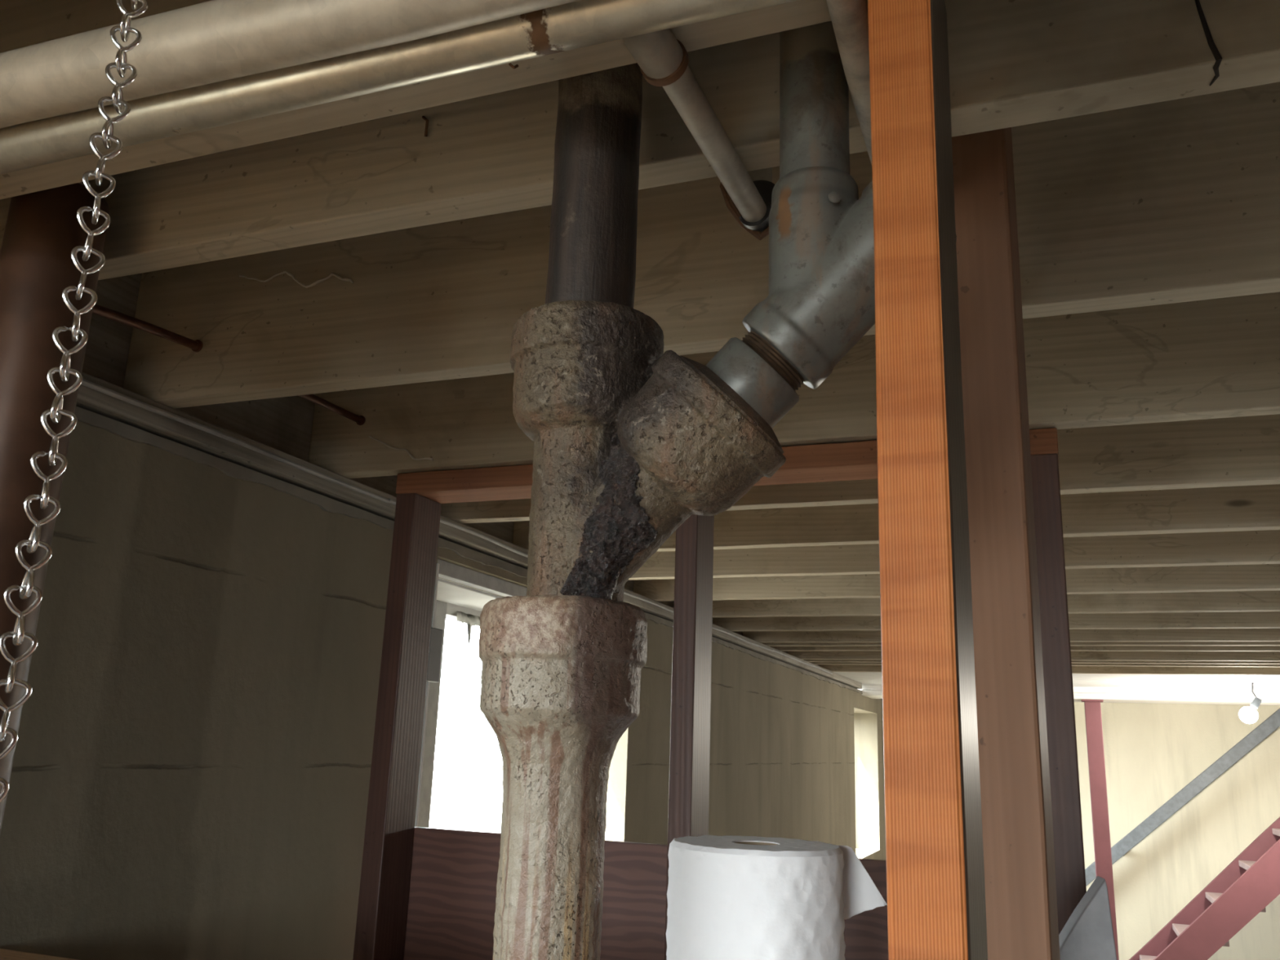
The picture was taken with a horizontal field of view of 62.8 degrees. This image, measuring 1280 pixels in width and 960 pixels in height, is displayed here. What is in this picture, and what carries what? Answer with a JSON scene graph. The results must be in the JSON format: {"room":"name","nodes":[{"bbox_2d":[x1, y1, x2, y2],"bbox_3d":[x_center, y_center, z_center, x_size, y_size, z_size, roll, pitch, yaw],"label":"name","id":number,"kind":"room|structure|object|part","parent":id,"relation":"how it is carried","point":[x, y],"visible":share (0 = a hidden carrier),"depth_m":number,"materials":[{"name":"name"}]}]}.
{"room":"utility area","nodes":[
{"label":"utility area","id":0,"kind":"room"},
{"bbox_2d":[0,273,885,959],"bbox_3d":[-0.211,1.179,2.903,0.318,2.232,11.450,-4,-15,21],"label":"wall","id":1,"kind":"structure","parent":0,"point":[190,775],"depth_m":1.61,"materials":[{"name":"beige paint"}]},
{"bbox_2d":[0,0,579,128],"bbox_3d":[-0.246,-0.284,0.664,1.400,0.058,0.047,-4,-15,21],"label":"supply pipe","id":2,"kind":"object","parent":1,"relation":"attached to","point":[214,41],"visible":1,"depth_m":0.65,"materials":[{"name":"metal"}]},
{"bbox_2d":[0,0,798,174],"bbox_3d":[-0.232,-0.264,0.698,1.400,0.034,0.036,-3,-15,21],"label":"supply pipe","id":3,"kind":"object","parent":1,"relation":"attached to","point":[580,24],"visible":0.67,"depth_m":0.67,"materials":[{"name":"metal"}]},
{"bbox_2d":[826,0,871,164],"bbox_3d":[0.204,-0.229,0.835,0.024,0.025,0.540,-3,-15,20],"label":"pipe","id":4,"kind":"object","parent":3,"relation":"attached to","point":[849,18],"visible":0.41,"depth_m":0.65,"materials":[{"name":"grey metal"}]},
{"bbox_3d":[-0.424,0.167,2.455,0.258,0.037,9.600,-4,-15,21],"label":"sill plate","id":5,"kind":"part","parent":1,"relation":"part of","materials":[{"name":"wood"}]},
{"bbox_2d":[414,558,527,827],"bbox_3d":[-0.362,0.771,2.570,0.282,0.987,1.115,-4,-15,21],"label":"window","id":6,"kind":"structure","parent":1,"relation":"in","point":[450,597],"depth_m":2.44,"materials":[{"name":"grey paint"}]},
{"bbox_3d":[-0.449,0.643,2.048,0.037,0.972,0.008,-4,-15,21],"label":"jamb casing","id":7,"kind":"part","parent":6,"relation":"part of","materials":[{"name":"white paint"}]},
{"bbox_3d":[-0.419,0.352,2.114,0.014,0.106,0.048,-4,-15,21],"label":"latch plate","id":8,"kind":"part","parent":6,"relation":"part of","materials":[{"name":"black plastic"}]},
{"bbox_3d":[-0.377,0.399,2.909,0.055,0.035,0.695,-4,-15,21],"label":"rail","id":9,"kind":"part","parent":6,"relation":"part of","materials":[{"name":"white paint"}]},
{"bbox_2d":[456,610,479,648],"bbox_3d":[-0.344,0.447,2.881,0.015,0.101,0.620,-4,-15,21],"label":"film","id":10,"kind":"object","parent":6,"relation":"hanging from","point":[470,620],"visible":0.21,"depth_m":2.66,"materials":[{"name":"plastic"}]},
{"bbox_3d":[-0.358,0.332,2.700,0.206,0.006,1.092,-4,-15,21],"label":"soffit panel","id":11,"kind":"part","parent":6,"relation":"part of","materials":[{"name":"white paint"}]},
{"bbox_3d":[-0.248,0.306,2.663,0.026,0.031,1.092,-4,-15,21],"label":"head casing","id":12,"kind":"part","parent":6,"relation":"part of","materials":[{"name":"grey paint"}]},
{"bbox_2d":[0,0,1279,688],"bbox_3d":[2.501,0.029,2.129,6.260,0.297,11.650,-4,-15,21],"label":"ceiling","id":13,"kind":"structure","parent":0,"point":[1145,134],"depth_m":1.26,"materials":[{"name":"brown wood"}]},
{"bbox_2d":[0,0,147,802],"bbox_3d":[-0.264,-0.094,0.497,0.014,0.504,0.015,-4,-15,21],"label":"chain","id":14,"kind":"object","parent":13,"relation":"hanging from","point":[27,587],"visible":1,"depth_m":0.48,"materials":[{"name":"metal"}]},
{"bbox_2d":[92,303,365,425],"bbox_3d":[-0.409,-0.026,2.022,0.066,0.083,1.864,-3,-15,18],"label":"copper pipe","id":15,"kind":"object","parent":13,"relation":"attached to","point":[196,345],"visible":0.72,"depth_m":1.41,"materials":[{"name":"brown metal"}]},
{"bbox_2d":[239,271,353,288],"bbox_3d":[-0.471,-0.274,1.431,0.196,0.039,0.005,-4,-15,21],"label":"cobweb","id":16,"kind":"object","parent":13,"relation":"attached to","point":[318,281],"visible":1,"depth_m":1.42},
{"bbox_2d":[368,435,433,460],"bbox_3d":[-0.412,-0.055,1.807,0.134,0.054,0.004,-4,-15,21],"label":"cobweb","id":17,"kind":"object","parent":13,"relation":"attached to","point":[371,437],"visible":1,"depth_m":1.80},
{"bbox_2d":[422,115,428,137],"bbox_3d":[-0.188,-0.311,0.920,0.005,0.021,0.011,14,-18,-39],"label":"nail","id":18,"kind":"object","parent":13,"relation":"attached to","point":[424,117],"visible":1,"depth_m":0.92,"materials":[{"name":"brown metal"}]},
{"bbox_2d":[508,62,518,69],"bbox_3d":[-0.086,-0.281,0.706,0.008,0.010,0.002,9,-16,-25],"label":"nail","id":19,"kind":"object","parent":13,"relation":"attached to","point":[510,64],"visible":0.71,"depth_m":0.70,"materials":[{"name":"metal"}]},
{"bbox_2d":[622,28,774,232],"bbox_3d":[0.054,-0.323,0.780,0.032,0.186,0.290,-4,-15,23],"label":"pipe","id":20,"kind":"object","parent":13,"relation":"attached to","point":[662,59],"visible":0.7,"depth_m":0.73,"materials":[{"name":"grey metal"}]},
{"bbox_2d":[720,182,768,240],"bbox_3d":[0.087,-0.231,0.867,0.051,0.059,0.021,11,-17,-31],"label":"hanger","id":21,"kind":"object","parent":13,"relation":"attached to","point":[730,204],"visible":0.61,"depth_m":0.86,"materials":[{"name":"black metal"}]},
{"bbox_3d":[3.812,1.041,5.393,5.662,0.015,1.034,-4,-15,21],"label":"panel","id":22,"kind":"part","parent":13,"relation":"part of","materials":[{"name":"white paint"}]},
{"bbox_2d":[861,684,1279,705],"bbox_3d":[4.112,1.205,6.023,5.570,0.172,0.404,-4,-15,21],"label":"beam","id":23,"kind":"structure","parent":13,"relation":"attached to","point":[1108,695],"depth_m":6.22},
{"bbox_2d":[1239,682,1262,723],"bbox_3d":[3.254,1.190,5.595,0.117,0.214,0.090,-4,-15,21],"label":"hanging lamp","id":24,"kind":"object","parent":13,"relation":"hanging from","point":[1247,714],"visible":1,"depth_m":5.57,"materials":[{"name":"white glass"}]},
{"bbox_3d":[3.239,1.251,5.584,0.090,0.090,0.090,-4,-15,21],"label":"bulb","id":25,"kind":"part","parent":24,"relation":"part of","materials":[{"name":"white glass"}]},
{"bbox_3d":[3.281,1.128,5.601,0.028,0.089,0.008,-4,-15,21],"label":"cord","id":26,"kind":"part","parent":24,"relation":"part of","materials":[{"name":"white plastic"}]},
{"bbox_2d":[1250,696,1262,708],"bbox_3d":[3.281,1.186,5.585,0.059,0.065,0.040,-4,-15,21],"label":"socket","id":27,"kind":"object","parent":24,"relation":"attached to","point":[1255,703],"depth_m":5.57,"materials":[{"name":"ceramic"}]},
{"bbox_2d":[352,427,1086,959],"bbox_3d":[-0.065,0.853,1.121,1.066,1.996,0.788,-4,-15,21],"label":"wooden frame","id":28,"kind":"structure","parent":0,"point":[425,893],"depth_m":1.62,"materials":[{"name":"red wood"}]},
{"bbox_3d":[0.064,1.232,1.398,1.066,1.408,0.012,-4,-15,21],"label":"plywood panel","id":29,"kind":"part","parent":28,"relation":"part of","materials":[{"name":"brown wood"}]},
{"bbox_3d":[0.091,-0.014,1.667,1.066,0.036,0.088,-4,-15,21],"label":"plate","id":30,"kind":"part","parent":28,"relation":"part of","materials":[{"name":"brown wood"}]},
{"bbox_2d":[666,835,887,959],"bbox_3d":[0.102,0.457,0.892,0.162,0.282,0.160,-11,-19,42],"label":"paper towel roll","id":31,"kind":"object","parent":28,"relation":"on","point":[729,897],"visible":0.97,"depth_m":0.86,"materials":[{"name":"white paper"}]},
{"bbox_2d":[858,688,1279,959],"bbox_3d":[4.489,2.378,6.946,6.060,2.232,0.200,-4,-15,21],"label":"wall","id":32,"kind":"structure","parent":0,"point":[1153,752],"depth_m":7.17,"materials":[{"name":"beige paint"}]},
{"bbox_2d":[1084,708,1279,886],"bbox_3d":[3.742,2.103,7.124,1.900,1.666,0.150,-4,-15,21],"label":"handrail","id":33,"kind":"object","parent":32,"relation":"attached to","point":[1268,726],"visible":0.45,"depth_m":7.06,"materials":[{"name":"galvanized metal"}]},
{"bbox_3d":[2.331,2.150,1.626,5.860,0.100,11.050,-4,-15,21],"label":"floor","id":34,"kind":"structure","parent":0,"visible":0},
{"bbox_2d":[0,948,77,959],"bbox_3d":[-0.842,0.869,-0.117,0.746,1.300,2.305,-4,-15,21],"label":"workbench","id":35,"kind":"object","parent":34,"relation":"on","point":[5,954],"visible":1,"depth_m":1.17,"materials":[{"name":"brown wood"}]},
{"bbox_2d":[0,182,109,834],"bbox_3d":[-0.582,0.717,0.743,0.081,2.036,0.081,-4,-15,21],"label":"vent pipe","id":36,"kind":"object","parent":34,"relation":"on","point":[42,228],"visible":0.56,"depth_m":0.92,"materials":[{"name":"brown metal"}]},
{"bbox_2d":[478,62,786,959],"bbox_3d":[-0.025,0.587,0.547,0.203,2.233,0.113,-4,-15,21],"label":"stack","id":37,"kind":"object","parent":34,"relation":"on","point":[631,442],"visible":0.99,"depth_m":0.66,"materials":[{"name":"metal"}]},
{"bbox_2d":[680,21,956,453],"bbox_3d":[0.117,-0.258,0.717,0.183,0.503,0.092,-4,-15,21],"label":"drain","id":38,"kind":"object","parent":37,"relation":"attached to","point":[820,303],"visible":0.67,"depth_m":0.66,"materials":[{"name":"grey paint"}]},
{"bbox_2d":[867,0,987,959],"bbox_3d":[0.122,0.668,0.369,0.035,1.996,0.089,-4,-15,22],"label":"wooden post","id":39,"kind":"object","parent":34,"relation":"on","point":[935,886],"visible":1,"depth_m":0.50,"materials":[{"name":"orange wood"}]},
{"bbox_2d":[951,127,1060,959],"bbox_3d":[0.244,0.627,0.665,0.074,2.231,0.086,-4,-16,24],"label":"wooden post","id":40,"kind":"object","parent":34,"relation":"on","point":[1020,883],"visible":0.48,"depth_m":0.77,"materials":[{"name":"brown wood"}]},
{"bbox_2d":[1058,875,1116,959],"bbox_3d":[0.367,1.094,0.881,0.172,1.441,0.042,-4,-15,21],"label":"metal sheet","id":41,"kind":"object","parent":34,"relation":"on","point":[1087,934],"visible":0.96,"depth_m":1.03,"materials":[{"name":"grey metal"}]},
{"bbox_2d":[1081,698,1119,959],"bbox_3d":[2.725,2.273,6.164,0.140,1.925,0.150,-4,-15,21],"label":"support column","id":42,"kind":"structure","parent":34,"relation":"on","point":[1095,741],"depth_m":6.22,"materials":[{"name":"red metal"}]},
{"bbox_3d":[2.758,1.347,6.400,0.120,0.012,0.110,-4,-15,21],"label":"cap plate","id":43,"kind":"part","parent":42,"relation":"part of","materials":[{"name":"red paint"}]},
{"bbox_2d":[1128,817,1279,959],"bbox_3d":[3.710,2.182,6.244,2.270,2.210,0.620,-4,-15,21],"label":"staircase","id":44,"kind":"structure","parent":34,"relation":"on","point":[1243,890],"depth_m":6.00,"materials":[{"name":"red metal"}]},
{"label":"outside","id":45,"kind":"structure","parent":0,"visible":0},
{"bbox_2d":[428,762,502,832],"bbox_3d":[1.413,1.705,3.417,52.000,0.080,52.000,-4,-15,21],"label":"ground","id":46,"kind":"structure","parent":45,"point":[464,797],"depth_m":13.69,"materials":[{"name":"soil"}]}
]}

